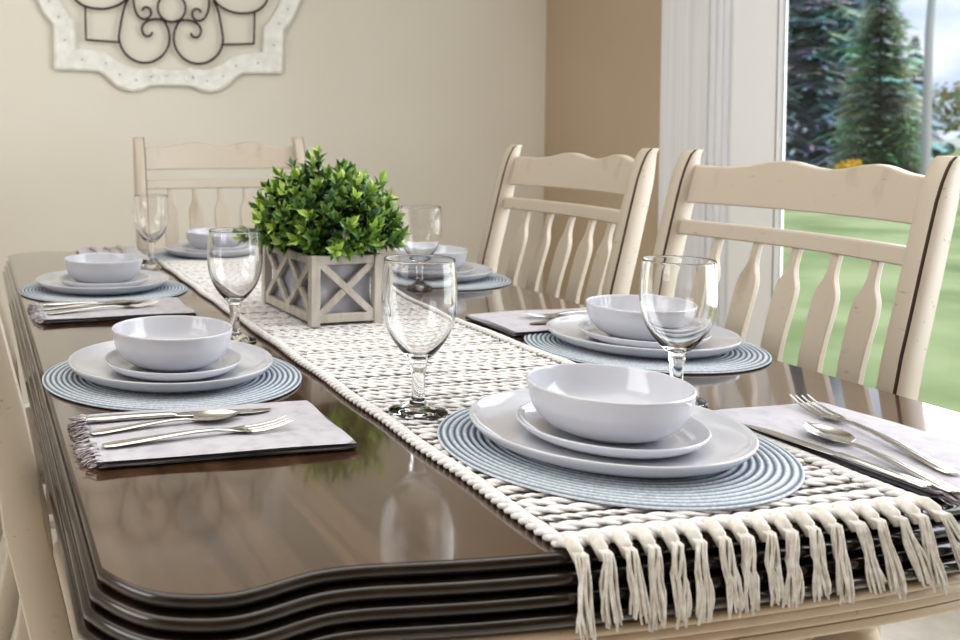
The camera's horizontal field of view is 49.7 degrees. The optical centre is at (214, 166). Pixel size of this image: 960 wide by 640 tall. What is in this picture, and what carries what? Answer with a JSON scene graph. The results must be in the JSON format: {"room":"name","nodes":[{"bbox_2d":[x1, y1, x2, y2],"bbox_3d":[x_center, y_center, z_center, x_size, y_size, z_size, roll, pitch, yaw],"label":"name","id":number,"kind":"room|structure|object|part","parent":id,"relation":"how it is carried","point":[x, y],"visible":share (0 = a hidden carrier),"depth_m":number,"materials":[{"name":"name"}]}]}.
{"room":"dining room","nodes":[
{"label":"dining room","id":0,"kind":"room"},
{"bbox_2d":[0,0,546,402],"bbox_3d":[-0.999,-0.274,3.505,5.150,2.500,0.100,0,2,-14],"label":"wall","id":1,"kind":"structure","parent":0,"point":[433,94],"depth_m":3.77,"materials":[{"name":"beige paint"}]},
{"bbox_2d":[37,0,300,91],"bbox_3d":[-0.160,-0.684,3.631,1.032,0.814,0.027,0,2,-14],"label":"wall decor","id":2,"kind":"object","parent":1,"relation":"attached to","point":[66,55],"visible":1,"depth_m":3.63,"materials":[{"name":"white wood"}]},
{"bbox_2d":[0,484,959,639],"bbox_3d":[-0.256,1.135,0.545,5.150,0.100,6.300,0,2,-14],"label":"floor","id":3,"kind":"structure","parent":0,"point":[943,626],"depth_m":2.18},
{"bbox_2d":[0,387,54,639],"bbox_3d":[-0.288,0.493,2.091,0.636,1.071,0.525,0,2,-14],"label":"dining chair","id":4,"kind":"object","parent":3,"relation":"on","point":[9,595],"visible":0.02,"depth_m":1.81,"materials":[{"name":"beige paint"}]},
{"bbox_3d":[-0.415,0.503,1.805,0.171,1.071,0.031,0,2,-14],"label":"post","id":5,"kind":"part","parent":4,"relation":"part of","materials":[{"name":"beige paint"}]},
{"bbox_3d":[-0.533,0.486,2.284,0.171,1.071,0.031,0,2,-14],"label":"post","id":6,"kind":"part","parent":4,"relation":"part of","materials":[{"name":"beige paint"}]},
{"bbox_3d":[-0.186,0.583,2.119,0.425,0.026,0.480,0,2,-14],"label":"seat","id":7,"kind":"part","parent":4,"relation":"part of","materials":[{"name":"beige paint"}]},
{"bbox_2d":[0,292,78,639],"bbox_3d":[-0.096,0.520,1.345,0.636,1.071,0.525,0,2,-14],"label":"dining chair","id":8,"kind":"object","parent":3,"relation":"on","point":[45,611],"visible":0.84,"depth_m":1.04,"materials":[{"name":"beige paint"}]},
{"bbox_3d":[-0.342,0.513,1.539,0.171,1.071,0.031,0,2,-14],"label":"post","id":9,"kind":"part","parent":8,"relation":"part of","materials":[{"name":"beige paint"}]},
{"bbox_3d":[0.006,0.610,1.374,0.425,0.026,0.480,0,2,-14],"label":"seat","id":10,"kind":"part","parent":8,"relation":"part of","materials":[{"name":"beige paint"}]},
{"bbox_2d":[133,137,305,248],"bbox_3d":[0.078,0.461,2.800,0.541,1.085,0.636,0,2,-14],"label":"dining chair","id":11,"kind":"object","parent":3,"relation":"on","point":[190,155],"visible":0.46,"depth_m":3.03,"materials":[{"name":"beige paint"}]},
{"bbox_3d":[-0.215,0.456,2.924,0.032,1.085,0.171,0,2,-14],"label":"post","id":12,"kind":"part","parent":11,"relation":"part of","materials":[{"name":"beige paint"}]},
{"bbox_3d":[0.018,0.055,3.027,0.486,0.027,0.054,0,2,-14],"label":"rail","id":13,"kind":"part","parent":11,"relation":"part of","materials":[{"name":"beige paint"}]},
{"bbox_3d":[0.012,-0.033,3.052,0.486,0.083,0.079,0,2,-14],"label":"crest rail","id":14,"kind":"part","parent":11,"relation":"part of","materials":[{"name":"beige paint"}]},
{"bbox_3d":[0.279,0.453,3.046,0.032,1.085,0.171,0,2,-14],"label":"post","id":15,"kind":"part","parent":11,"relation":"part of","materials":[{"name":"beige paint"}]},
{"bbox_2d":[2,248,959,639],"bbox_3d":[0.194,0.657,1.876,1.115,0.760,2.153,0,2,-14],"label":"dining table","id":16,"kind":"object","parent":3,"relation":"on","point":[377,539],"visible":0.47,"depth_m":0.85,"materials":[{"name":"brown wood"}]},
{"bbox_2d":[19,280,186,301],"bbox_3d":[-0.239,0.265,2.114,0.360,0.005,0.360,0,2,-10],"label":"placemat","id":17,"kind":"object","parent":16,"relation":"on","point":[170,288],"visible":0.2,"depth_m":2.02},
{"bbox_2d":[36,269,168,294],"bbox_3d":[-0.242,0.251,2.115,0.286,0.022,0.286,-1,2,-27],"label":"dinner plate","id":18,"kind":"object","parent":17,"relation":"on","point":[50,281],"visible":0.61,"depth_m":2.02,"materials":[{"name":"grey ceramic"}]},
{"bbox_2d":[59,273,148,287],"bbox_3d":[-0.238,0.248,2.114,0.194,0.018,0.194,2,3,44],"label":"salad plate","id":19,"kind":"object","parent":18,"relation":"on","point":[141,278],"visible":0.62,"depth_m":2.05,"materials":[{"name":"grey ceramic"}]},
{"bbox_2d":[64,253,142,283],"bbox_3d":[-0.240,0.225,2.115,0.175,0.054,0.175,0,2,-14],"label":"bowl","id":20,"kind":"object","parent":19,"relation":"on","point":[91,268],"visible":0.93,"depth_m":2.06,"materials":[{"name":"grey ceramic"}]},
{"bbox_2d":[27,297,196,323],"bbox_3d":[-0.196,0.271,1.847,0.303,0.011,0.172,0,2,-15],"label":"napkin","id":21,"kind":"object","parent":16,"relation":"on","point":[171,305],"visible":0.85,"depth_m":1.80,"materials":[{"name":"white fabric"}]},
{"bbox_2d":[42,300,134,309],"bbox_3d":[-0.236,0.262,1.847,0.180,0.008,0.037,-1,2,-24],"label":"spoon","id":22,"kind":"object","parent":21,"relation":"on","point":[111,301],"visible":1,"depth_m":1.85,"materials":[{"name":"silver metal"}]},
{"bbox_2d":[43,300,156,305],"bbox_3d":[-0.218,0.261,1.877,0.220,0.007,0.018,0,2,-14],"label":"knife","id":23,"kind":"object","parent":21,"relation":"on","point":[75,302],"visible":0.8,"depth_m":1.86,"materials":[{"name":"silver metal"}]},
{"bbox_2d":[47,299,157,313],"bbox_3d":[-0.207,0.262,1.817,0.215,0.010,0.025,-1,2,-26],"label":"fork","id":24,"kind":"object","parent":21,"relation":"on","point":[152,302],"visible":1,"depth_m":1.81,"materials":[{"name":"silver metal"}]},
{"bbox_2d":[76,246,147,262],"bbox_3d":[-0.280,0.241,2.663,0.172,0.011,0.303,0,2,-14],"label":"napkin","id":25,"kind":"object","parent":16,"relation":"on","point":[133,250],"visible":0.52,"depth_m":2.72,"materials":[{"name":"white fabric"}]},
{"bbox_2d":[104,246,121,252],"bbox_3d":[-0.285,0.231,2.704,0.037,0.008,0.180,-1,2,-17],"label":"spoon","id":26,"kind":"object","parent":25,"relation":"on","point":[107,247],"visible":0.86,"depth_m":2.67,"materials":[{"name":"silver metal"}]},
{"bbox_2d":[117,245,131,253],"bbox_3d":[-0.247,0.232,2.693,0.018,0.007,0.220,0,2,-14],"label":"knife","id":27,"kind":"object","parent":25,"relation":"on","point":[122,248],"visible":0.73,"depth_m":2.70,"materials":[{"name":"silver metal"}]},
{"bbox_2d":[133,194,168,268],"bbox_3d":[-0.159,0.164,2.454,0.092,0.181,0.092,-1,2,-26],"label":"water goblet","id":28,"kind":"object","parent":16,"relation":"on","point":[150,211],"visible":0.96,"depth_m":2.42,"materials":[{"name":"clear glass"}]},
{"bbox_2d":[42,357,301,410],"bbox_3d":[-0.059,0.292,1.369,0.360,0.005,0.360,-1,2,-18],"label":"placemat","id":29,"kind":"object","parent":16,"relation":"on","point":[281,377],"visible":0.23,"depth_m":1.26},
{"bbox_2d":[68,340,272,392],"bbox_3d":[-0.061,0.279,1.370,0.286,0.022,0.286,1,2,29],"label":"dinner plate","id":30,"kind":"object","parent":29,"relation":"on","point":[88,363],"visible":0.56,"depth_m":1.33,"materials":[{"name":"grey ceramic"}]},
{"bbox_2d":[104,348,241,380],"bbox_3d":[-0.058,0.275,1.369,0.194,0.018,0.194,1,2,18],"label":"salad plate","id":31,"kind":"object","parent":30,"relation":"on","point":[232,358],"visible":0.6,"depth_m":1.32,"materials":[{"name":"grey ceramic"}]},
{"bbox_2d":[111,315,232,371],"bbox_3d":[-0.059,0.252,1.370,0.175,0.054,0.175,0,2,-14],"label":"bowl","id":32,"kind":"object","parent":31,"relation":"on","point":[166,343],"visible":1,"depth_m":1.32,"materials":[{"name":"grey ceramic"}]},
{"bbox_2d":[154,251,206,262],"bbox_3d":[0.006,0.245,2.680,0.360,0.005,0.360,0,2,-10],"label":"placemat","id":33,"kind":"object","parent":16,"relation":"on","point":[162,255],"visible":0.06,"depth_m":2.62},
{"bbox_2d":[164,242,206,258],"bbox_3d":[0.003,0.232,2.681,0.286,0.022,0.286,1,2,29],"label":"dinner plate","id":34,"kind":"object","parent":33,"relation":"on","point":[176,249],"visible":0.3,"depth_m":2.59,"materials":[{"name":"grey ceramic"}]},
{"bbox_2d":[182,244,206,252],"bbox_3d":[0.007,0.228,2.680,0.194,0.018,0.194,2,3,44],"label":"salad plate","id":35,"kind":"object","parent":34,"relation":"on","point":[187,247],"visible":0.19,"depth_m":2.63,"materials":[{"name":"grey ceramic"}]},
{"bbox_2d":[186,228,212,249],"bbox_3d":[0.005,0.205,2.681,0.175,0.054,0.175,0,2,-14],"label":"bowl","id":36,"kind":"object","parent":35,"relation":"on","point":[197,238],"visible":0.36,"depth_m":2.63,"materials":[{"name":"grey ceramic"}]},
{"bbox_2d":[67,400,358,468],"bbox_3d":[-0.008,0.298,1.099,0.303,0.011,0.172,0,2,-13],"label":"napkin","id":37,"kind":"object","parent":16,"relation":"on","point":[310,430],"visible":0.87,"depth_m":1.06,"materials":[{"name":"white fabric"}]},
{"bbox_2d":[89,410,240,434],"bbox_3d":[-0.053,0.289,1.104,0.180,0.008,0.037,-1,2,-22],"label":"spoon","id":38,"kind":"object","parent":37,"relation":"on","point":[210,415],"visible":1,"depth_m":1.11,"materials":[{"name":"silver metal"}]},
{"bbox_2d":[86,408,270,422],"bbox_3d":[-0.039,0.288,1.138,0.220,0.007,0.018,0,2,-12],"label":"knife","id":39,"kind":"object","parent":37,"relation":"on","point":[152,415],"visible":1,"depth_m":1.12,"materials":[{"name":"silver metal"}]},
{"bbox_2d":[102,415,292,447],"bbox_3d":[-0.017,0.289,1.063,0.215,0.010,0.025,-1,2,-20],"label":"fork","id":40,"kind":"object","parent":37,"relation":"on","point":[243,428],"visible":1,"depth_m":1.06,"materials":[{"name":"silver metal"}]},
{"bbox_2d":[207,227,262,342],"bbox_3d":[0.033,0.195,1.602,0.092,0.181,0.092,0,2,-1],"label":"water goblet","id":41,"kind":"object","parent":16,"relation":"on","point":[234,254],"visible":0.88,"depth_m":1.57,"materials":[{"name":"clear glass"}]},
{"bbox_2d":[400,205,441,254],"bbox_3d":[0.443,0.178,2.106,0.092,0.181,0.092,-1,2,-26],"label":"water goblet","id":42,"kind":"object","parent":16,"relation":"on","point":[424,222],"visible":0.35,"depth_m":2.07,"materials":[{"name":"clear glass"}]},
{"bbox_2d":[370,273,510,290],"bbox_3d":[0.505,0.260,2.284,0.360,0.005,0.360,0,2,-10],"label":"placemat","id":43,"kind":"object","parent":16,"relation":"on","point":[493,280],"visible":0.07,"depth_m":2.19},
{"bbox_2d":[457,262,492,282],"bbox_3d":[0.502,0.247,2.285,0.286,0.022,0.286,-1,2,-27],"label":"dinner plate","id":44,"kind":"object","parent":43,"relation":"on","point":[480,271],"visible":0.25,"depth_m":2.25,"materials":[{"name":"grey ceramic"}]},
{"bbox_2d":[456,264,473,275],"bbox_3d":[0.506,0.243,2.284,0.194,0.018,0.194,1,2,18],"label":"salad plate","id":45,"kind":"object","parent":44,"relation":"on","point":[465,269],"visible":0.16,"depth_m":2.28,"materials":[{"name":"grey ceramic"}]},
{"bbox_2d":[394,245,467,269],"bbox_3d":[0.504,0.220,2.284,0.170,0.054,0.170,-1,2,-27],"label":"bowl","id":46,"kind":"object","parent":45,"relation":"on","point":[459,253],"visible":0.23,"depth_m":2.25,"materials":[{"name":"grey ceramic"}]},
{"bbox_2d":[465,307,586,335],"bbox_3d":[0.622,0.276,1.751,0.303,0.011,0.172,0,2,-16],"label":"napkin","id":47,"kind":"object","parent":16,"relation":"on","point":[514,323],"visible":0.28,"depth_m":1.74,"materials":[{"name":"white fabric"}]},
{"bbox_2d":[529,321,547,323],"bbox_3d":[0.647,0.269,1.717,0.220,0.007,0.018,0,2,-16],"label":"knife","id":48,"kind":"object","parent":47,"relation":"on","point":[538,322],"visible":0.23,"depth_m":1.69,"materials":[{"name":"silver metal"}]},
{"bbox_2d":[521,310,586,316],"bbox_3d":[0.652,0.265,1.775,0.215,0.010,0.025,-1,2,-19],"label":"fork","id":49,"kind":"object","parent":47,"relation":"on","point":[573,311],"visible":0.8,"depth_m":1.76,"materials":[{"name":"silver metal"}]},
{"bbox_2d":[544,313,587,318],"bbox_3d":[0.666,0.267,1.749,0.180,0.008,0.037,-1,2,-20],"label":"spoon","id":50,"kind":"object","parent":47,"relation":"on","point":[552,316],"visible":0.35,"depth_m":1.74,"materials":[{"name":"silver metal"}]},
{"bbox_2d":[157,259,959,639],"bbox_3d":[0.267,0.311,1.712,0.424,0.082,1.830,0,2,-14],"label":"table runner","id":51,"kind":"object","parent":16,"relation":"on","point":[361,361],"visible":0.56,"depth_m":0.87,"materials":[{"name":"beige fabric"}]},
{"bbox_2d":[261,246,383,327],"bbox_3d":[0.194,0.212,1.817,0.137,0.123,0.250,-1,2,-17],"label":"planter box","id":52,"kind":"object","parent":51,"relation":"on","point":[315,289],"visible":0.85,"depth_m":1.72,"materials":[{"name":"grey wood"}]},
{"bbox_3d":[0.102,0.208,1.910,0.017,0.123,0.017,-1,2,-17],"label":"corner post","id":53,"kind":"part","parent":52,"relation":"part of","materials":[{"name":"grey wood"}]},
{"bbox_3d":[0.136,0.260,1.800,0.010,0.015,0.216,-1,2,-17],"label":"lattice rail","id":54,"kind":"part","parent":52,"relation":"part of","materials":[{"name":"grey wood"}]},
{"bbox_3d":[0.136,0.159,1.796,0.010,0.015,0.216,-1,2,-17],"label":"lattice rail","id":55,"kind":"part","parent":52,"relation":"part of","materials":[{"name":"grey wood"}]},
{"bbox_3d":[0.172,0.216,1.688,0.017,0.123,0.017,-1,2,-17],"label":"corner post","id":56,"kind":"part","parent":52,"relation":"part of","materials":[{"name":"grey wood"}]},
{"bbox_2d":[239,143,411,261],"bbox_3d":[0.210,0.064,1.819,0.318,0.214,0.378,1,2,18],"label":"boxwood plant","id":57,"kind":"object","parent":52,"relation":"on","point":[339,213],"visible":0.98,"depth_m":1.72,"materials":[{"name":"green plant"}]},
{"bbox_3d":[0.230,0.163,1.703,0.103,0.015,0.010,-1,2,-17],"label":"lattice rail","id":58,"kind":"part","parent":52,"relation":"part of","materials":[{"name":"grey wood"}]},
{"bbox_3d":[0.229,0.264,1.706,0.103,0.015,0.010,-1,2,-17],"label":"lattice rail","id":59,"kind":"part","parent":52,"relation":"part of","materials":[{"name":"grey wood"}]},
{"bbox_3d":[0.286,0.215,1.723,0.017,0.123,0.017,-1,2,-17],"label":"corner post","id":60,"kind":"part","parent":52,"relation":"part of","materials":[{"name":"grey wood"}]},
{"bbox_2d":[381,254,457,419],"bbox_3d":[0.245,0.204,1.174,0.090,0.187,0.090,0,2,-14],"label":"water goblet","id":61,"kind":"object","parent":51,"relation":"on","point":[419,292],"visible":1,"depth_m":1.14,"materials":[{"name":"clear glass"}]},
{"bbox_2d":[437,407,804,510],"bbox_3d":[0.423,0.298,1.049,0.360,0.005,0.360,-1,2,-18],"label":"placemat","id":62,"kind":"object","parent":51,"relation":"on","point":[772,473],"visible":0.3,"depth_m":0.94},
{"bbox_2d":[469,388,758,477],"bbox_3d":[0.421,0.285,1.050,0.286,0.022,0.286,1,2,29],"label":"dinner plate","id":63,"kind":"object","parent":62,"relation":"on","point":[732,443],"visible":0.61,"depth_m":1.00,"materials":[{"name":"grey ceramic"}]},
{"bbox_2d":[516,402,711,458],"bbox_3d":[0.424,0.282,1.048,0.194,0.018,0.194,2,3,44],"label":"salad plate","id":64,"kind":"object","parent":63,"relation":"on","point":[695,434],"visible":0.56,"depth_m":1.01,"materials":[{"name":"grey ceramic"}]},
{"bbox_2d":[526,363,696,443],"bbox_3d":[0.423,0.258,1.049,0.175,0.054,0.175,0,2,-14],"label":"bowl","id":65,"kind":"object","parent":64,"relation":"on","point":[604,403],"visible":1,"depth_m":1.02,"materials":[{"name":"grey ceramic"}]},
{"bbox_2d":[524,332,771,373],"bbox_3d":[0.684,0.286,1.562,0.360,0.005,0.360,0,2,-10],"label":"placemat","id":66,"kind":"object","parent":16,"relation":"on","point":[747,356],"visible":0.26,"depth_m":1.46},
{"bbox_2d":[546,314,741,358],"bbox_3d":[0.681,0.273,1.563,0.286,0.022,0.286,0,2,-1],"label":"dinner plate","id":67,"kind":"object","parent":66,"relation":"on","point":[565,328],"visible":0.45,"depth_m":1.51,"materials":[{"name":"grey ceramic"}]},
{"bbox_2d":[578,320,710,348],"bbox_3d":[0.685,0.270,1.562,0.194,0.018,0.194,2,3,44],"label":"salad plate","id":68,"kind":"object","parent":67,"relation":"on","point":[587,327],"visible":0.34,"depth_m":1.51,"materials":[{"name":"grey ceramic"}]},
{"bbox_2d":[585,294,656,341],"bbox_3d":[0.683,0.246,1.563,0.175,0.054,0.175,0,2,-14],"label":"bowl","id":69,"kind":"object","parent":68,"relation":"on","point":[619,315],"visible":0.54,"depth_m":1.53,"materials":[{"name":"grey ceramic"}]},
{"bbox_2d":[639,255,718,406],"bbox_3d":[0.588,0.209,1.242,0.092,0.181,0.092,-1,2,-26],"label":"water goblet","id":70,"kind":"object","parent":16,"relation":"on","point":[679,295],"visible":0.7,"depth_m":1.21,"materials":[{"name":"clear glass"}]},
{"bbox_2d":[713,401,959,506],"bbox_3d":[0.714,0.301,1.055,0.172,0.011,0.303,0,2,-16],"label":"napkin","id":71,"kind":"object","parent":16,"relation":"on","point":[787,419],"visible":0.71,"depth_m":1.06,"materials":[{"name":"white fabric"}]},
{"bbox_2d":[745,424,931,488],"bbox_3d":[0.634,0.294,1.007,0.017,0.006,0.207,-1,2,-16],"label":"knife","id":72,"kind":"object","parent":71,"relation":"on","point":[891,473],"visible":1,"depth_m":0.97,"materials":[{"name":"silver metal"}]},
{"bbox_2d":[789,394,959,474],"bbox_3d":[0.715,0.289,1.070,0.029,0.012,0.250,0,2,0],"label":"fork","id":73,"kind":"object","parent":71,"relation":"on","point":[914,453],"visible":1,"depth_m":1.04,"materials":[{"name":"silver metal"}]},
{"bbox_2d":[802,422,959,492],"bbox_3d":[0.672,0.294,0.997,0.041,0.008,0.201,0,2,-5],"label":"spoon","id":74,"kind":"object","parent":71,"relation":"on","point":[829,433],"visible":1,"depth_m":1.00,"materials":[{"name":"silver metal"}]},
{"bbox_3d":[0.775,0.712,1.197,0.092,0.702,0.092,0,2,-14],"label":"leg","id":75,"kind":"part","parent":16,"relation":"part of","materials":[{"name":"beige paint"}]},
{"bbox_2d":[477,145,659,305],"bbox_3d":[0.548,0.493,2.138,0.636,1.071,0.525,0,2,-14],"label":"dining chair","id":76,"kind":"object","parent":3,"relation":"on","point":[612,270],"visible":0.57,"depth_m":2.17,"materials":[{"name":"beige paint"}]},
{"bbox_3d":[0.675,0.483,2.424,0.171,1.071,0.031,0,2,-14],"label":"post","id":77,"kind":"part","parent":76,"relation":"part of","materials":[{"name":"beige paint"}]},
{"bbox_3d":[0.791,0.098,2.184,0.054,0.027,0.472,0,2,-14],"label":"rail","id":78,"kind":"part","parent":76,"relation":"part of","materials":[{"name":"beige paint"}]},
{"bbox_3d":[0.819,0.013,2.188,0.079,0.082,0.472,0,2,-14],"label":"crest rail","id":79,"kind":"part","parent":76,"relation":"part of","materials":[{"name":"beige paint"}]},
{"bbox_3d":[0.794,0.500,1.945,0.171,1.071,0.031,0,2,-14],"label":"post","id":80,"kind":"part","parent":76,"relation":"part of","materials":[{"name":"beige paint"}]},
{"bbox_2d":[653,149,959,639],"bbox_3d":[0.696,0.515,1.542,0.636,1.071,0.525,0,2,-14],"label":"dining chair","id":81,"kind":"object","parent":3,"relation":"on","point":[928,202],"visible":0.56,"depth_m":1.50,"materials":[{"name":"beige paint"}]},
{"bbox_3d":[0.823,0.505,1.827,0.171,1.071,0.031,0,2,-14],"label":"post","id":82,"kind":"part","parent":81,"relation":"part of","materials":[{"name":"beige paint"}]},
{"bbox_3d":[0.939,0.120,1.587,0.054,0.027,0.472,0,2,-14],"label":"rail","id":83,"kind":"part","parent":81,"relation":"part of","materials":[{"name":"beige paint"}]},
{"bbox_3d":[0.967,0.035,1.591,0.079,0.082,0.472,0,2,-14],"label":"crest rail","id":84,"kind":"part","parent":81,"relation":"part of","materials":[{"name":"beige paint"}]},
{"bbox_3d":[0.941,0.522,1.348,0.171,1.071,0.031,0,2,-14],"label":"post","id":85,"kind":"part","parent":81,"relation":"part of","materials":[{"name":"beige paint"}]},
{"bbox_2d":[543,0,661,304],"bbox_3d":[2.185,-0.180,1.050,0.150,2.500,6.200,0,2,-14],"label":"wall","id":86,"kind":"structure","parent":0,"point":[602,87],"depth_m":3.69,"materials":[{"name":"beige paint"}]},
{"bbox_2d":[658,0,733,327],"bbox_3d":[1.577,-0.218,3.179,0.027,2.420,0.345,0,2,-14],"label":"trim","id":87,"kind":"structure","parent":86,"relation":"attached to","point":[696,35],"depth_m":3.16,"materials":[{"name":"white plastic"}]},
{"bbox_2d":[728,0,788,346],"bbox_3d":[1.958,-0.124,1.556,0.025,2.350,2.986,0,2,-14],"label":"door","id":88,"kind":"structure","parent":86,"relation":"in","point":[760,36],"depth_m":2.90,"materials":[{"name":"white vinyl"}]},
{"label":"outside","id":89,"kind":"structure","parent":0,"visible":0},
{"bbox_2d":[782,148,959,412],"bbox_3d":[59.542,-0.458,55.975,137.500,0.200,200.000,0,2,-14],"label":"ground","id":90,"kind":"structure","parent":89,"point":[940,381],"depth_m":7.82,"materials":[{"name":"green plant"}]},
{"bbox_2d":[835,158,861,168],"bbox_3d":[15.296,0.157,23.524,0.795,0.741,0.761,2,3,42],"label":"shrub","id":91,"kind":"object","parent":90,"relation":"on","point":[858,162],"visible":0.27,"depth_m":23.48,"materials":[{"name":"yellow plant"}]},
{"bbox_2d":[785,0,958,168],"bbox_3d":[21.741,-6.584,35.853,9.790,15.649,9.599,1,2,25],"label":"spruce tree","id":92,"kind":"object","parent":90,"relation":"on","point":[819,31],"visible":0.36,"depth_m":34.22,"materials":[{"name":"green plant"}]},
{"bbox_2d":[823,0,934,173],"bbox_3d":[19.027,-3.031,27.910,2.896,6.989,2.976,0,2,-14],"label":"spruce tree","id":93,"kind":"object","parent":90,"relation":"on","point":[885,130],"visible":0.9,"depth_m":27.66,"materials":[{"name":"green plant"}]},
{"bbox_2d":[904,35,948,158],"bbox_3d":[33.544,-3.116,46.904,3.103,6.130,3.050,0,2,-14],"label":"spruce tree","id":94,"kind":"object","parent":90,"relation":"on","point":[935,152],"visible":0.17,"depth_m":46.60,"materials":[{"name":"green plant"}]},
{"bbox_2d":[920,0,935,174],"bbox_3d":[19.391,-3.773,26.396,0.426,8.604,0.257,0,2,-14],"label":"utility pole","id":95,"kind":"object","parent":90,"relation":"on","point":[925,160],"visible":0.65,"depth_m":26.38,"materials":[{"name":"grey metal"}]},
{"bbox_2d":[932,81,959,135],"bbox_3d":[58.628,-4.217,75.818,7.265,5.885,7.778,0,2,-14],"label":"leafy tree","id":96,"kind":"object","parent":90,"relation":"on","point":[952,95],"visible":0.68,"depth_m":75.48,"materials":[{"name":"green plant"}]},
{"bbox_2d":[937,131,959,153],"bbox_3d":[47.796,-1.523,61.985,4.500,1.445,1.800,1,2,14],"label":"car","id":97,"kind":"object","parent":90,"relation":"on","point":[952,137],"visible":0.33,"depth_m":61.49,"materials":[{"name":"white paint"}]}
]}

